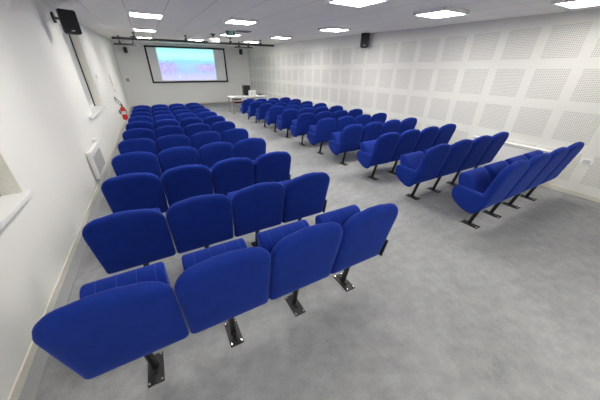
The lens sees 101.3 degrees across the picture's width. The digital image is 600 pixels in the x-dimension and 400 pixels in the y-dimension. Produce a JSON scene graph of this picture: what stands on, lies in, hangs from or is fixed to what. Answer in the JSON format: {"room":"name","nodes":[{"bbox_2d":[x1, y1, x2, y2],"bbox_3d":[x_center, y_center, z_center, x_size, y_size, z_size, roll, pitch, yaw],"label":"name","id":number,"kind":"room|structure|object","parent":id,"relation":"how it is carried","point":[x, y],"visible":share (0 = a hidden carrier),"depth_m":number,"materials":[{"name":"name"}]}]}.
{"room":"auditorium","nodes":[
{"label":"auditorium","id":0,"kind":"room"},
{"bbox_2d":[0,0,129,399],"bbox_3d":[-4.722,-2.452,5.202,0.300,3.191,20.360,-14,31,-25],"label":"wall","id":1,"kind":"structure","parent":0,"point":[47,132],"depth_m":2.73,"materials":[{"name":"white paint"}]},
{"bbox_2d":[0,152,32,230],"bbox_3d":[-2.061,-0.279,0.994,0.340,1.560,2.095,-14,31,-25],"label":"window","id":2,"kind":"structure","parent":1,"relation":"in","point":[12,196],"depth_m":2.07,"materials":[{"name":"beige paint"}]},
{"bbox_2d":[50,8,81,34],"bbox_3d":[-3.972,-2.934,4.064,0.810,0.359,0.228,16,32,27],"label":"loudspeaker","id":3,"kind":"object","parent":1,"relation":"attached to","point":[68,19],"visible":1,"depth_m":3.90,"materials":[{"name":"black plastic"}]},
{"bbox_2d":[58,9,81,33],"bbox_3d":[-3.639,-2.822,3.896,0.012,0.294,0.207,19,33,32],"label":"grille","id":4,"kind":"object","parent":3,"relation":"attached to","point":[68,18],"depth_m":3.89,"materials":[{"name":"black metal"}]},
{"bbox_2d":[7,106,130,399],"bbox_3d":[-4.587,-1.106,5.990,0.014,0.075,20.346,-14,31,-25],"label":"baseboard","id":5,"kind":"structure","parent":1,"relation":"attached to","point":[15,392],"depth_m":2.29,"materials":[{"name":"beige paint"}]},
{"bbox_2d":[18,107,132,399],"bbox_3d":[-4.539,-1.085,6.027,0.091,0.004,20.340,-14,31,-25],"label":"trim","id":6,"kind":"structure","parent":1,"relation":"attached to","point":[29,391],"depth_m":2.32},
{"bbox_2d":[58,23,106,118],"bbox_3d":[-4.750,-2.709,5.230,0.370,1.620,2.080,-14,31,-25],"label":"window","id":7,"kind":"structure","parent":1,"relation":"in","point":[75,49],"depth_m":5.84,"materials":[{"name":"beige paint"}]},
{"bbox_2d":[62,33,92,105],"bbox_3d":[-4.893,-2.784,5.341,0.006,1.548,1.508,-14,31,-25],"label":"roller blind","id":8,"kind":"object","parent":7,"relation":"attached to","point":[67,37],"depth_m":5.72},
{"bbox_2d":[86,138,106,178],"bbox_3d":[-3.747,-0.786,4.534,0.094,0.530,0.920,-14,31,-25],"label":"heater","id":9,"kind":"object","parent":1,"relation":"attached to","point":[95,155],"visible":1,"depth_m":4.37,"materials":[{"name":"white metal"}]},
{"bbox_2d":[93,147,104,173],"bbox_3d":[-3.672,-0.729,4.513,0.006,0.310,0.687,-14,31,-25],"label":"grille","id":10,"kind":"object","parent":9,"relation":"attached to","point":[98,158],"depth_m":4.47,"materials":[{"name":"silver metal"}]},
{"bbox_2d":[114,97,127,119],"bbox_3d":[-6.451,-3.306,8.893,0.244,0.814,0.523,-14,31,-25],"label":"fire extinguisher","id":11,"kind":"object","parent":1,"relation":"attached to","point":[122,110],"visible":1,"depth_m":9.04,"materials":[{"name":"red metal"}]},
{"bbox_2d":[111,41,250,105],"bbox_3d":[-6.499,-7.475,14.729,7.639,3.198,0.200,-14,31,-25],"label":"wall","id":12,"kind":"structure","parent":0,"point":[140,88],"depth_m":14.44,"materials":[{"name":"grey paint"}]},
{"bbox_2d":[143,45,227,82],"bbox_3d":[-6.444,-7.872,14.376,4.250,1.830,0.075,-14,31,-25],"label":"projection screen","id":13,"kind":"object","parent":12,"relation":"attached to","point":[167,64],"visible":1,"depth_m":14.27,"materials":[{"name":"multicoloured fabric"}]},
{"bbox_2d":[155,47,216,80],"bbox_3d":[-6.497,-7.870,14.323,3.030,1.615,0.004,-14,31,-25],"label":"picture","id":14,"kind":"object","parent":13,"relation":"attached to","point":[174,63],"depth_m":14.26,"materials":[{"name":"multicoloured"}]},
{"bbox_2d":[35,102,599,399],"bbox_3d":[-1.521,-1.833,7.602,7.689,0.120,20.860,-14,31,-25],"label":"floor","id":15,"kind":"structure","parent":0,"point":[507,307],"depth_m":2.10,"materials":[{"name":"grey carpet"}]},
{"bbox_2d":[32,262,188,387],"bbox_3d":[-1.001,0.761,1.487,0.551,0.988,0.520,-14,31,-25],"label":"seat","id":16,"kind":"object","parent":15,"relation":"on","point":[118,320],"visible":1,"depth_m":1.22,"materials":[{"name":"blue fabric"}]},
{"bbox_2d":[79,262,170,298],"bbox_3d":[-1.051,0.663,1.537,0.444,0.355,0.313,-14,31,-25],"label":"seat cushion","id":17,"kind":"object","parent":16,"relation":"on","point":[156,271],"depth_m":1.53,"materials":[{"name":"fabric"}]},
{"bbox_2d":[82,208,175,273],"bbox_3d":[-1.456,0.407,2.227,0.551,0.921,0.520,-14,31,-25],"label":"seat","id":18,"kind":"object","parent":15,"relation":"on","point":[120,241],"visible":0.97,"depth_m":1.97,"materials":[{"name":"blue fabric"}]},
{"bbox_2d":[101,173,168,212],"bbox_3d":[-1.911,0.033,2.957,0.551,0.901,0.520,-14,31,-25],"label":"seat","id":19,"kind":"object","parent":15,"relation":"on","point":[131,191],"visible":0.84,"depth_m":2.68,"materials":[{"name":"blue fabric"}]},
{"bbox_2d":[111,152,161,179],"bbox_3d":[-2.366,-0.344,3.686,0.551,0.886,0.520,-14,31,-25],"label":"seat","id":20,"kind":"object","parent":15,"relation":"on","point":[131,162],"visible":0.58,"depth_m":3.38,"materials":[{"name":"blue fabric"}]},
{"bbox_2d":[118,138,158,160],"bbox_3d":[-2.821,-0.721,4.415,0.551,0.871,0.520,-14,31,-25],"label":"seat","id":21,"kind":"object","parent":15,"relation":"on","point":[134,144],"visible":0.43,"depth_m":4.08,"materials":[{"name":"blue fabric"}]},
{"bbox_2d":[122,128,157,149],"bbox_3d":[-3.276,-1.099,5.142,0.551,0.861,0.520,-14,31,-25],"label":"seat","id":22,"kind":"object","parent":15,"relation":"on","point":[137,132],"visible":0.39,"depth_m":4.80,"materials":[{"name":"blue fabric"}]},
{"bbox_2d":[125,121,156,140],"bbox_3d":[-3.731,-1.478,5.870,0.551,0.852,0.520,-14,31,-25],"label":"seat","id":23,"kind":"object","parent":15,"relation":"on","point":[136,124],"visible":0.23,"depth_m":5.52,"materials":[{"name":"blue fabric"}]},
{"bbox_2d":[128,116,153,125],"bbox_3d":[-4.186,-1.855,6.599,0.551,0.837,0.520,-14,31,-25],"label":"seat","id":24,"kind":"object","parent":15,"relation":"on","point":[135,118],"visible":0.2,"depth_m":6.25,"materials":[{"name":"blue fabric"}]},
{"bbox_2d":[130,112,152,119],"bbox_3d":[-4.641,-2.229,7.329,0.551,0.817,0.520,-14,31,-25],"label":"seat","id":25,"kind":"object","parent":15,"relation":"on","point":[135,113],"visible":0.16,"depth_m":6.99,"materials":[{"name":"blue fabric"}]},
{"bbox_2d":[152,110,172,116],"bbox_3d":[-4.158,-2.353,7.566,0.551,0.817,0.520,-14,31,-25],"label":"seat","id":26,"kind":"object","parent":15,"relation":"on","point":[155,113],"visible":0.13,"depth_m":7.20,"materials":[{"name":"blue fabric"}]},
{"bbox_2d":[153,114,175,122],"bbox_3d":[-3.703,-1.978,6.836,0.551,0.837,0.520,-14,31,-25],"label":"seat","id":27,"kind":"object","parent":15,"relation":"on","point":[161,116],"visible":0.17,"depth_m":6.46,"materials":[{"name":"blue fabric"}]},
{"bbox_2d":[154,119,179,129],"bbox_3d":[-3.248,-1.602,6.108,0.551,0.852,0.520,-14,31,-25],"label":"seat","id":28,"kind":"object","parent":15,"relation":"on","point":[164,122],"visible":0.21,"depth_m":5.75,"materials":[{"name":"blue fabric"}]},
{"bbox_2d":[155,125,184,139],"bbox_3d":[-2.793,-1.223,5.380,0.551,0.861,0.520,-14,31,-25],"label":"seat","id":29,"kind":"object","parent":15,"relation":"on","point":[165,130],"visible":0.34,"depth_m":5.03,"materials":[{"name":"blue fabric"}]},
{"bbox_2d":[156,134,190,152],"bbox_3d":[-2.338,-0.844,4.652,0.551,0.871,0.520,-14,31,-25],"label":"seat","id":30,"kind":"object","parent":15,"relation":"on","point":[174,140],"visible":0.37,"depth_m":4.31,"materials":[{"name":"blue fabric"}]},
{"bbox_2d":[158,146,199,173],"bbox_3d":[-1.883,-0.467,3.924,0.551,0.886,0.520,-14,31,-25],"label":"seat","id":31,"kind":"object","parent":15,"relation":"on","point":[173,157],"visible":0.59,"depth_m":3.60,"materials":[{"name":"blue fabric"}]},
{"bbox_2d":[173,109,191,117],"bbox_3d":[-3.675,-2.476,7.804,0.551,0.817,0.520,-14,31,-25],"label":"seat","id":32,"kind":"object","parent":15,"relation":"on","point":[176,112],"visible":0.16,"depth_m":7.43,"materials":[{"name":"blue fabric"}]},
{"bbox_2d":[176,113,196,121],"bbox_3d":[-3.220,-2.102,7.074,0.551,0.837,0.520,-14,31,-25],"label":"seat","id":33,"kind":"object","parent":15,"relation":"on","point":[179,117],"visible":0.23,"depth_m":6.70,"materials":[{"name":"blue fabric"}]},
{"bbox_2d":[161,164,213,206],"bbox_3d":[-1.428,-0.091,3.195,0.551,0.901,0.520,-14,31,-25],"label":"seat","id":34,"kind":"object","parent":15,"relation":"on","point":[183,182],"visible":0.79,"depth_m":2.91,"materials":[{"name":"blue fabric"}]},
{"bbox_2d":[179,117,202,133],"bbox_3d":[-2.765,-1.725,6.345,0.551,0.852,0.520,-14,31,-25],"label":"seat","id":35,"kind":"object","parent":15,"relation":"on","point":[184,122],"visible":0.33,"depth_m":5.99,"materials":[{"name":"blue fabric"}]},
{"bbox_2d":[184,123,210,142],"bbox_3d":[-2.311,-1.346,5.618,0.551,0.861,0.520,-14,31,-25],"label":"seat","id":36,"kind":"object","parent":15,"relation":"on","point":[189,130],"visible":0.3,"depth_m":5.27,"materials":[{"name":"blue fabric"}]},
{"bbox_2d":[166,194,233,252],"bbox_3d":[-0.973,0.284,2.465,0.551,0.921,0.520,-14,31,-25],"label":"seat","id":37,"kind":"object","parent":15,"relation":"on","point":[196,222],"visible":0.91,"depth_m":2.20,"materials":[{"name":"blue fabric"}]},
{"bbox_2d":[190,131,220,152],"bbox_3d":[-1.855,-0.967,4.890,0.551,0.871,0.520,-14,31,-25],"label":"seat","id":38,"kind":"object","parent":15,"relation":"on","point":[197,140],"visible":0.45,"depth_m":4.55,"materials":[{"name":"blue fabric"}]},
{"bbox_2d":[197,111,216,119],"bbox_3d":[-2.738,-2.225,7.311,0.551,0.837,0.520,-14,31,-25],"label":"seat","id":39,"kind":"object","parent":15,"relation":"on","point":[202,115],"visible":0.2,"depth_m":6.95,"materials":[{"name":"blue fabric"}]},
{"bbox_2d":[203,115,224,126],"bbox_3d":[-2.283,-1.848,6.583,0.551,0.852,0.520,-14,31,-25],"label":"seat","id":40,"kind":"object","parent":15,"relation":"on","point":[209,120],"visible":0.31,"depth_m":6.23,"materials":[{"name":"blue fabric"}]},
{"bbox_2d":[199,142,234,168],"bbox_3d":[-1.401,-0.591,4.161,0.551,0.886,0.520,-14,31,-25],"label":"seat","id":41,"kind":"object","parent":15,"relation":"on","point":[212,153],"visible":0.59,"depth_m":3.85,"materials":[{"name":"blue fabric"}]},
{"bbox_2d":[174,238,270,347],"bbox_3d":[-0.518,0.637,1.724,0.551,0.988,0.520,-14,31,-25],"label":"seat","id":42,"kind":"object","parent":15,"relation":"on","point":[219,283],"visible":1,"depth_m":1.46,"materials":[{"name":"blue fabric"}]},
{"bbox_2d":[181,238,246,270],"bbox_3d":[-0.568,0.539,1.774,0.444,0.355,0.313,-14,31,-25],"label":"seat cushion","id":43,"kind":"object","parent":42,"relation":"on","point":[190,259],"depth_m":1.74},
{"bbox_2d":[211,121,235,135],"bbox_3d":[-1.828,-1.470,5.855,0.551,0.861,0.520,-14,31,-25],"label":"seat","id":44,"kind":"object","parent":15,"relation":"on","point":[220,127],"visible":0.27,"depth_m":5.51,"materials":[{"name":"blue fabric"}]},
{"bbox_2d":[210,157,253,195],"bbox_3d":[-0.946,-0.214,3.433,0.551,0.901,0.520,-14,31,-25],"label":"seat","id":45,"kind":"object","parent":15,"relation":"on","point":[237,173],"visible":0.77,"depth_m":3.15,"materials":[{"name":"blue fabric"}]},
{"bbox_2d":[221,128,248,146],"bbox_3d":[-1.373,-1.091,5.128,0.551,0.871,0.520,-14,31,-25],"label":"seat","id":46,"kind":"object","parent":15,"relation":"on","point":[234,135],"visible":0.41,"depth_m":4.80,"materials":[{"name":"blue fabric"}]},
{"bbox_2d":[227,95,266,113],"bbox_3d":[-2.607,-4.786,12.273,1.770,0.750,0.850,-14,31,-25],"label":"table","id":47,"kind":"object","parent":15,"relation":"on","point":[240,96],"visible":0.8,"depth_m":11.82,"materials":[{"name":"white laminate"}]},
{"bbox_2d":[240,99,254,118],"bbox_3d":[-2.201,-3.857,10.427,0.552,0.827,0.523,-14,31,-25],"label":"seat","id":48,"kind":"object","parent":15,"relation":"on","point":[244,106],"visible":0.75,"depth_m":10.15,"materials":[{"name":"blue fabric"}]},
{"bbox_2d":[234,138,265,160],"bbox_3d":[-0.918,-0.714,4.399,0.551,0.886,0.520,-14,31,-25],"label":"seat","id":49,"kind":"object","parent":15,"relation":"on","point":[251,148],"visible":0.48,"depth_m":4.08,"materials":[{"name":"blue fabric"}]},
{"bbox_2d":[247,101,263,122],"bbox_3d":[-1.746,-3.478,9.700,0.552,0.836,0.523,-14,31,-25],"label":"seat","id":50,"kind":"object","parent":15,"relation":"on","point":[251,111],"visible":0.8,"depth_m":9.44,"materials":[{"name":"blue fabric"}]},
{"bbox_2d":[227,182,284,246],"bbox_3d":[-0.491,0.160,2.703,0.551,0.921,0.520,-14,31,-25],"label":"seat","id":51,"kind":"object","parent":15,"relation":"on","point":[256,207],"visible":0.88,"depth_m":2.45,"materials":[{"name":"blue fabric"}]},
{"bbox_2d":[227,190,238,217],"bbox_3d":[-0.540,0.066,2.755,0.444,0.331,0.313,-14,31,-25],"label":"seat cushion","id":52,"kind":"object","parent":51,"relation":"on","point":[230,195],"depth_m":2.65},
{"bbox_2d":[255,103,272,126],"bbox_3d":[-1.291,-3.099,8.972,0.552,0.846,0.523,-14,31,-25],"label":"seat","id":53,"kind":"object","parent":15,"relation":"on","point":[263,108],"visible":0.86,"depth_m":8.73,"materials":[{"name":"blue fabric"}]},
{"bbox_2d":[253,151,290,183],"bbox_3d":[-0.463,-0.337,3.670,0.551,0.901,0.520,-14,31,-25],"label":"seat","id":54,"kind":"object","parent":15,"relation":"on","point":[271,166],"visible":0.59,"depth_m":3.39,"materials":[{"name":"blue fabric"}]},
{"bbox_2d":[265,106,284,131],"bbox_3d":[-0.836,-2.725,8.242,0.552,0.866,0.523,-14,31,-25],"label":"seat","id":55,"kind":"object","parent":15,"relation":"on","point":[271,115],"visible":0.88,"depth_m":8.01,"materials":[{"name":"blue fabric"}]},
{"bbox_2d":[276,109,298,137],"bbox_3d":[-0.381,-2.348,7.513,0.552,0.881,0.523,-14,31,-25],"label":"seat","id":56,"kind":"object","parent":15,"relation":"on","point":[284,120],"visible":0.94,"depth_m":7.29,"materials":[{"name":"blue fabric"}]},
{"bbox_2d":[257,219,342,316],"bbox_3d":[-0.036,0.514,1.962,0.551,0.988,0.520,-14,31,-25],"label":"seat","id":57,"kind":"object","parent":15,"relation":"on","point":[302,254],"visible":0.9,"depth_m":1.71,"materials":[{"name":"blue fabric"}]},
{"bbox_2d":[257,219,309,254],"bbox_3d":[-0.085,0.416,2.012,0.444,0.355,0.313,-14,31,-25],"label":"seat cushion","id":58,"kind":"object","parent":57,"relation":"on","point":[267,239],"depth_m":1.95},
{"bbox_2d":[290,113,314,145],"bbox_3d":[0.074,-1.969,6.786,0.552,0.891,0.523,-14,31,-25],"label":"seat","id":59,"kind":"object","parent":15,"relation":"on","point":[300,126],"visible":0.93,"depth_m":6.58,"materials":[{"name":"blue fabric"}]},
{"bbox_2d":[279,172,329,222],"bbox_3d":[-0.008,0.037,2.940,0.551,0.921,0.520,-14,31,-25],"label":"seat","id":60,"kind":"object","parent":15,"relation":"on","point":[305,194],"visible":0.71,"depth_m":2.68,"materials":[{"name":"blue fabric"}]},
{"bbox_2d":[279,179,291,187],"bbox_3d":[-0.058,-0.057,2.993,0.444,0.331,0.313,-14,31,-25],"label":"seat cushion","id":61,"kind":"object","parent":60,"relation":"on","point":[284,183],"depth_m":2.93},
{"bbox_2d":[298,107,313,135],"bbox_3d":[0.102,-2.471,7.750,0.551,0.881,0.520,-14,31,-25],"label":"seat","id":62,"kind":"object","parent":15,"relation":"on","point":[304,110],"visible":0.14,"depth_m":7.37,"materials":[{"name":"blue fabric"}]},
{"bbox_2d":[307,118,335,153],"bbox_3d":[0.529,-1.591,6.058,0.552,0.901,0.523,-14,31,-25],"label":"seat","id":63,"kind":"object","parent":15,"relation":"on","point":[321,132],"visible":0.99,"depth_m":5.87,"materials":[{"name":"blue fabric"}]},
{"bbox_2d":[314,111,331,124],"bbox_3d":[0.557,-2.092,7.022,0.551,0.891,0.520,-14,31,-25],"label":"seat","id":64,"kind":"object","parent":15,"relation":"on","point":[325,114],"visible":0.3,"depth_m":6.66,"materials":[{"name":"blue fabric"}]},
{"bbox_2d":[332,110,347,120],"bbox_3d":[1.040,-2.215,7.260,0.551,0.891,0.520,-14,31,-25],"label":"seat","id":65,"kind":"object","parent":15,"relation":"on","point":[340,113],"visible":0.36,"depth_m":6.89,"materials":[{"name":"blue fabric"}]},
{"bbox_2d":[335,116,354,131],"bbox_3d":[1.012,-1.713,6.295,0.551,0.901,0.520,-14,31,-25],"label":"seat","id":66,"kind":"object","parent":15,"relation":"on","point":[342,122],"visible":0.29,"depth_m":5.96,"materials":[{"name":"blue fabric"}]},
{"bbox_2d":[328,124,363,165],"bbox_3d":[0.984,-1.214,5.330,0.552,0.916,0.523,-14,31,-25],"label":"seat","id":67,"kind":"object","parent":15,"relation":"on","point":[348,139],"visible":1,"depth_m":5.15,"materials":[{"name":"blue fabric"}]},
{"bbox_2d":[331,131,341,142],"bbox_3d":[0.934,-1.307,5.381,0.444,0.330,0.313,-14,31,-25],"label":"seat cushion","id":68,"kind":"object","parent":67,"relation":"on","point":[335,136],"depth_m":5.28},
{"bbox_2d":[348,109,362,118],"bbox_3d":[1.523,-2.339,7.497,0.551,0.891,0.520,-14,31,-25],"label":"seat","id":69,"kind":"object","parent":15,"relation":"on","point":[355,112],"visible":0.24,"depth_m":7.14,"materials":[{"name":"blue fabric"}]},
{"bbox_2d":[315,203,397,291],"bbox_3d":[0.447,0.391,2.199,0.551,0.988,0.520,-14,31,-25],"label":"seat","id":70,"kind":"object","parent":15,"relation":"on","point":[365,232],"visible":0.74,"depth_m":1.96,"materials":[{"name":"blue fabric"}]},
{"bbox_2d":[315,205,360,226],"bbox_3d":[0.397,0.293,2.250,0.444,0.355,0.313,-14,31,-25],"label":"seat cushion","id":71,"kind":"object","parent":70,"relation":"on","point":[340,216],"depth_m":2.20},
{"bbox_2d":[354,114,370,126],"bbox_3d":[1.495,-1.837,6.532,0.551,0.901,0.520,-14,31,-25],"label":"seat","id":72,"kind":"object","parent":15,"relation":"on","point":[363,119],"visible":0.23,"depth_m":6.18,"materials":[{"name":"blue fabric"}]},
{"bbox_2d":[357,121,382,149],"bbox_3d":[1.467,-1.337,5.566,0.551,0.916,0.520,-14,31,-25],"label":"seat","id":73,"kind":"object","parent":15,"relation":"on","point":[372,131],"visible":0.5,"depth_m":5.26,"materials":[{"name":"blue fabric"}]},
{"bbox_2d":[357,132,399,179],"bbox_3d":[1.439,-0.837,4.601,0.552,0.931,0.523,-14,31,-25],"label":"seat","id":74,"kind":"object","parent":15,"relation":"on","point":[374,153],"visible":1,"depth_m":4.44,"materials":[{"name":"blue fabric"}]},
{"bbox_2d":[360,140,375,153],"bbox_3d":[1.389,-0.931,4.652,0.444,0.335,0.313,-14,31,-25],"label":"seat cushion","id":75,"kind":"object","parent":74,"relation":"on","point":[366,147],"depth_m":4.56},
{"bbox_2d":[370,113,386,123],"bbox_3d":[1.978,-1.960,6.770,0.551,0.901,0.520,-14,31,-25],"label":"seat","id":76,"kind":"object","parent":15,"relation":"on","point":[379,117],"visible":0.32,"depth_m":6.41,"materials":[{"name":"blue fabric"}]},
{"bbox_2d":[380,119,400,135],"bbox_3d":[1.950,-1.460,5.803,0.551,0.916,0.520,-14,31,-25],"label":"seat","id":77,"kind":"object","parent":15,"relation":"on","point":[393,125],"visible":0.31,"depth_m":5.46,"materials":[{"name":"blue fabric"}]},
{"bbox_2d":[387,129,420,174],"bbox_3d":[1.922,-0.960,4.837,0.551,0.931,0.520,-14,31,-25],"label":"seat","id":78,"kind":"object","parent":15,"relation":"on","point":[408,140],"visible":0.54,"depth_m":4.58,"materials":[{"name":"blue fabric"}]},
{"bbox_2d":[398,117,416,134],"bbox_3d":[2.433,-1.583,6.041,0.551,0.916,0.520,-14,31,-25],"label":"seat","id":79,"kind":"object","parent":15,"relation":"on","point":[408,123],"visible":0.25,"depth_m":5.70,"materials":[{"name":"blue fabric"}]},
{"bbox_2d":[395,144,450,199],"bbox_3d":[1.894,-0.463,3.871,0.552,0.951,0.523,-14,31,-25],"label":"seat","id":80,"kind":"object","parent":15,"relation":"on","point":[414,168],"visible":1,"depth_m":3.73,"materials":[{"name":"blue fabric"}]},
{"bbox_2d":[400,151,423,169],"bbox_3d":[1.844,-0.558,3.921,0.444,0.342,0.313,-14,31,-25],"label":"seat cushion","id":81,"kind":"object","parent":80,"relation":"on","point":[411,161],"depth_m":3.84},
{"bbox_2d":[412,126,438,152],"bbox_3d":[2.405,-1.083,5.075,0.551,0.931,0.520,-14,31,-25],"label":"seat","id":82,"kind":"object","parent":15,"relation":"on","point":[428,135],"visible":0.4,"depth_m":4.78,"materials":[{"name":"blue fabric"}]},
{"bbox_2d":[432,123,455,146],"bbox_3d":[2.887,-1.207,5.312,0.551,0.931,0.520,-14,31,-25],"label":"seat","id":83,"kind":"object","parent":15,"relation":"on","point":[445,133],"visible":0.34,"depth_m":5.00,"materials":[{"name":"blue fabric"}]},
{"bbox_2d":[423,139,472,192],"bbox_3d":[2.377,-0.586,4.107,0.551,0.951,0.520,-14,31,-25],"label":"seat","id":84,"kind":"object","parent":15,"relation":"on","point":[460,149],"visible":0.54,"depth_m":3.86,"materials":[{"name":"blue fabric"}]},
{"bbox_2d":[446,135,491,185],"bbox_3d":[2.860,-0.709,4.345,0.551,0.951,0.520,-14,31,-25],"label":"seat","id":85,"kind":"object","parent":15,"relation":"on","point":[480,144],"visible":0.46,"depth_m":4.09,"materials":[{"name":"blue fabric"}]},
{"bbox_2d":[472,131,508,168],"bbox_3d":[3.342,-0.832,4.582,0.551,0.951,0.520,-14,31,-25],"label":"seat","id":86,"kind":"object","parent":15,"relation":"on","point":[497,141],"visible":0.34,"depth_m":4.31,"materials":[{"name":"blue fabric"}]},
{"bbox_2d":[452,160,529,228],"bbox_3d":[2.349,-0.096,3.137,0.552,0.988,0.523,-14,31,-25],"label":"seat","id":87,"kind":"object","parent":15,"relation":"on","point":[475,192],"visible":1,"depth_m":3.04,"materials":[{"name":"blue fabric"}]},
{"bbox_2d":[458,167,491,193],"bbox_3d":[2.299,-0.193,3.186,0.444,0.355,0.313,-14,31,-25],"label":"seat cushion","id":88,"kind":"object","parent":87,"relation":"on","point":[478,179],"depth_m":3.11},
{"bbox_2d":[482,153,550,217],"bbox_3d":[2.832,-0.219,3.373,0.551,0.988,0.520,-14,31,-25],"label":"seat","id":89,"kind":"object","parent":15,"relation":"on","point":[539,161],"visible":0.67,"depth_m":3.19,"materials":[{"name":"blue fabric"}]},
{"bbox_2d":[484,161,508,181],"bbox_3d":[2.782,-0.317,3.424,0.444,0.355,0.313,-14,31,-25],"label":"seat cushion","id":90,"kind":"object","parent":89,"relation":"on","point":[493,169],"depth_m":3.33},
{"bbox_2d":[502,147,568,208],"bbox_3d":[3.315,-0.342,3.611,0.551,0.988,0.520,-14,31,-25],"label":"seat","id":91,"kind":"object","parent":15,"relation":"on","point":[558,154],"visible":0.52,"depth_m":3.39,"materials":[{"name":"blue fabric"}]},
{"bbox_2d":[504,155,527,164],"bbox_3d":[3.265,-0.440,3.661,0.444,0.355,0.313,-14,31,-25],"label":"seat cushion","id":92,"kind":"object","parent":91,"relation":"on","point":[521,157],"depth_m":3.61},
{"bbox_2d":[519,142,583,200],"bbox_3d":[3.797,-0.465,3.849,0.551,0.988,0.520,-14,31,-25],"label":"seat","id":93,"kind":"object","parent":15,"relation":"on","point":[575,148],"visible":0.53,"depth_m":3.63,"materials":[{"name":"blue fabric"}]},
{"bbox_2d":[523,150,543,159],"bbox_3d":[3.748,-0.563,3.899,0.444,0.355,0.313,-14,31,-25],"label":"seat cushion","id":94,"kind":"object","parent":93,"relation":"on","point":[529,155],"depth_m":3.83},
{"bbox_2d":[40,0,599,46],"bbox_3d":[-1.512,-4.472,6.213,7.689,0.818,20.860,-14,31,-25],"label":"ceiling","id":95,"kind":"structure","parent":0,"point":[301,20],"depth_m":4.62,"materials":[{"name":"tile"}]},
{"bbox_2d":[132,27,156,31],"bbox_3d":[-4.511,-4.947,7.147,0.590,0.049,0.590,-14,33,-25],"label":"ceiling light","id":96,"kind":"object","parent":95,"relation":"attached to","point":[134,28],"visible":0.96,"depth_m":6.99,"materials":[{"name":"white plastic"}]},
{"bbox_2d":[126,9,163,18],"bbox_3d":[-2.920,-3.514,4.660,0.590,0.049,0.590,-14,33,-25],"label":"ceiling light","id":97,"kind":"object","parent":95,"relation":"attached to","point":[131,12],"visible":1,"depth_m":4.53,"materials":[{"name":"white plastic"}]},
{"bbox_2d":[130,13,161,18],"bbox_3d":[-2.920,-3.511,4.662,0.520,0.033,0.520,-14,33,-25],"label":"diffuser","id":98,"kind":"object","parent":97,"relation":"attached to","point":[142,15],"depth_m":4.64,"materials":[{"name":"white"}]},
{"bbox_2d":[111,32,273,46],"bbox_3d":[-3.620,-5.996,9.220,5.750,0.219,0.087,-14,31,-25],"label":"rail","id":99,"kind":"object","parent":95,"relation":"hanging from","point":[185,40],"visible":0.94,"depth_m":8.95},
{"bbox_2d":[208,33,219,42],"bbox_3d":[-2.890,-5.393,8.200,0.340,0.244,0.308,-14,31,-25],"label":"projector","id":100,"kind":"object","parent":95,"relation":"hanging from","point":[212,39],"visible":0.98,"depth_m":8.13,"materials":[{"name":"white plastic"}]},
{"bbox_2d":[223,17,258,24],"bbox_3d":[-1.265,-3.803,5.236,0.590,0.049,0.590,-14,33,-25],"label":"ceiling light","id":101,"kind":"object","parent":95,"relation":"attached to","point":[231,20],"visible":0.98,"depth_m":5.12,"materials":[{"name":"white plastic"}]},
{"bbox_2d":[226,20,254,24],"bbox_3d":[-1.265,-3.799,5.238,0.520,0.033,0.520,-14,33,-25],"label":"diffuser","id":102,"kind":"object","parent":101,"relation":"attached to","point":[243,22],"depth_m":5.22,"materials":[{"name":"white"}]},
{"bbox_2d":[318,26,350,31],"bbox_3d":[0.857,-4.277,6.160,0.590,0.049,0.590,-14,33,-25],"label":"ceiling light","id":103,"kind":"object","parent":95,"relation":"attached to","point":[329,28],"visible":0.94,"depth_m":6.04,"materials":[{"name":"white plastic"}]},
{"bbox_2d":[326,0,389,7],"bbox_3d":[0.751,-2.624,3.217,0.590,0.049,0.590,-14,33,-25],"label":"ceiling light","id":104,"kind":"object","parent":95,"relation":"attached to","point":[353,3],"visible":1,"depth_m":3.30,"materials":[{"name":"white plastic"}]},
{"bbox_2d":[413,6,469,18],"bbox_3d":[2.264,-3.010,3.961,0.590,0.049,0.590,-14,33,-25],"label":"ceiling light","id":105,"kind":"object","parent":95,"relation":"attached to","point":[446,11],"visible":1,"depth_m":3.86,"materials":[{"name":"white plastic"}]},
{"bbox_2d":[419,11,461,17],"bbox_3d":[2.264,-3.007,3.963,0.520,0.033,0.520,-14,33,-25],"label":"diffuser","id":106,"kind":"object","parent":105,"relation":"attached to","point":[440,14],"depth_m":3.98,"materials":[{"name":"white"}]},
{"bbox_2d":[551,0,599,8],"bbox_3d":[3.603,-2.461,3.035,0.590,0.049,0.590,-14,33,-25],"label":"ceiling light","id":107,"kind":"object","parent":95,"relation":"attached to","point":[569,4],"visible":1,"depth_m":3.11,"materials":[{"name":"white plastic"}]},
{"bbox_2d":[247,8,599,197],"bbox_3d":[1.718,-4.098,8.372,0.250,3.191,20.360,-14,31,-25],"label":"wall","id":108,"kind":"structure","parent":0,"point":[535,79],"depth_m":5.09,"materials":[{"name":"paint"}]},
{"bbox_2d":[360,33,369,47],"bbox_3d":[1.888,-4.632,7.166,0.235,0.348,0.459,6,28,11],"label":"loudspeaker","id":109,"kind":"object","parent":108,"relation":"attached to","point":[364,43],"visible":1,"depth_m":6.98,"materials":[{"name":"black plastic"}]},
{"bbox_2d":[361,33,368,45],"bbox_3d":[1.840,-4.539,6.980,0.211,0.312,0.027,6,28,11],"label":"grille","id":110,"kind":"object","parent":109,"relation":"attached to","point":[364,36],"depth_m":6.97,"materials":[{"name":"black metal"}]},
{"bbox_2d":[472,135,551,164],"bbox_3d":[4.081,-0.858,4.841,0.104,0.520,1.440,-14,31,-25],"label":"heater","id":111,"kind":"object","parent":108,"relation":"attached to","point":[508,150],"visible":0.34,"depth_m":4.73,"materials":[{"name":"white metal"}]},
{"bbox_2d":[478,165,599,202],"bbox_3d":[1.601,-2.687,9.035,0.014,0.075,20.346,-14,31,-25],"label":"baseboard","id":112,"kind":"structure","parent":108,"relation":"attached to","point":[568,191],"depth_m":4.20,"materials":[{"name":"beige paint"}]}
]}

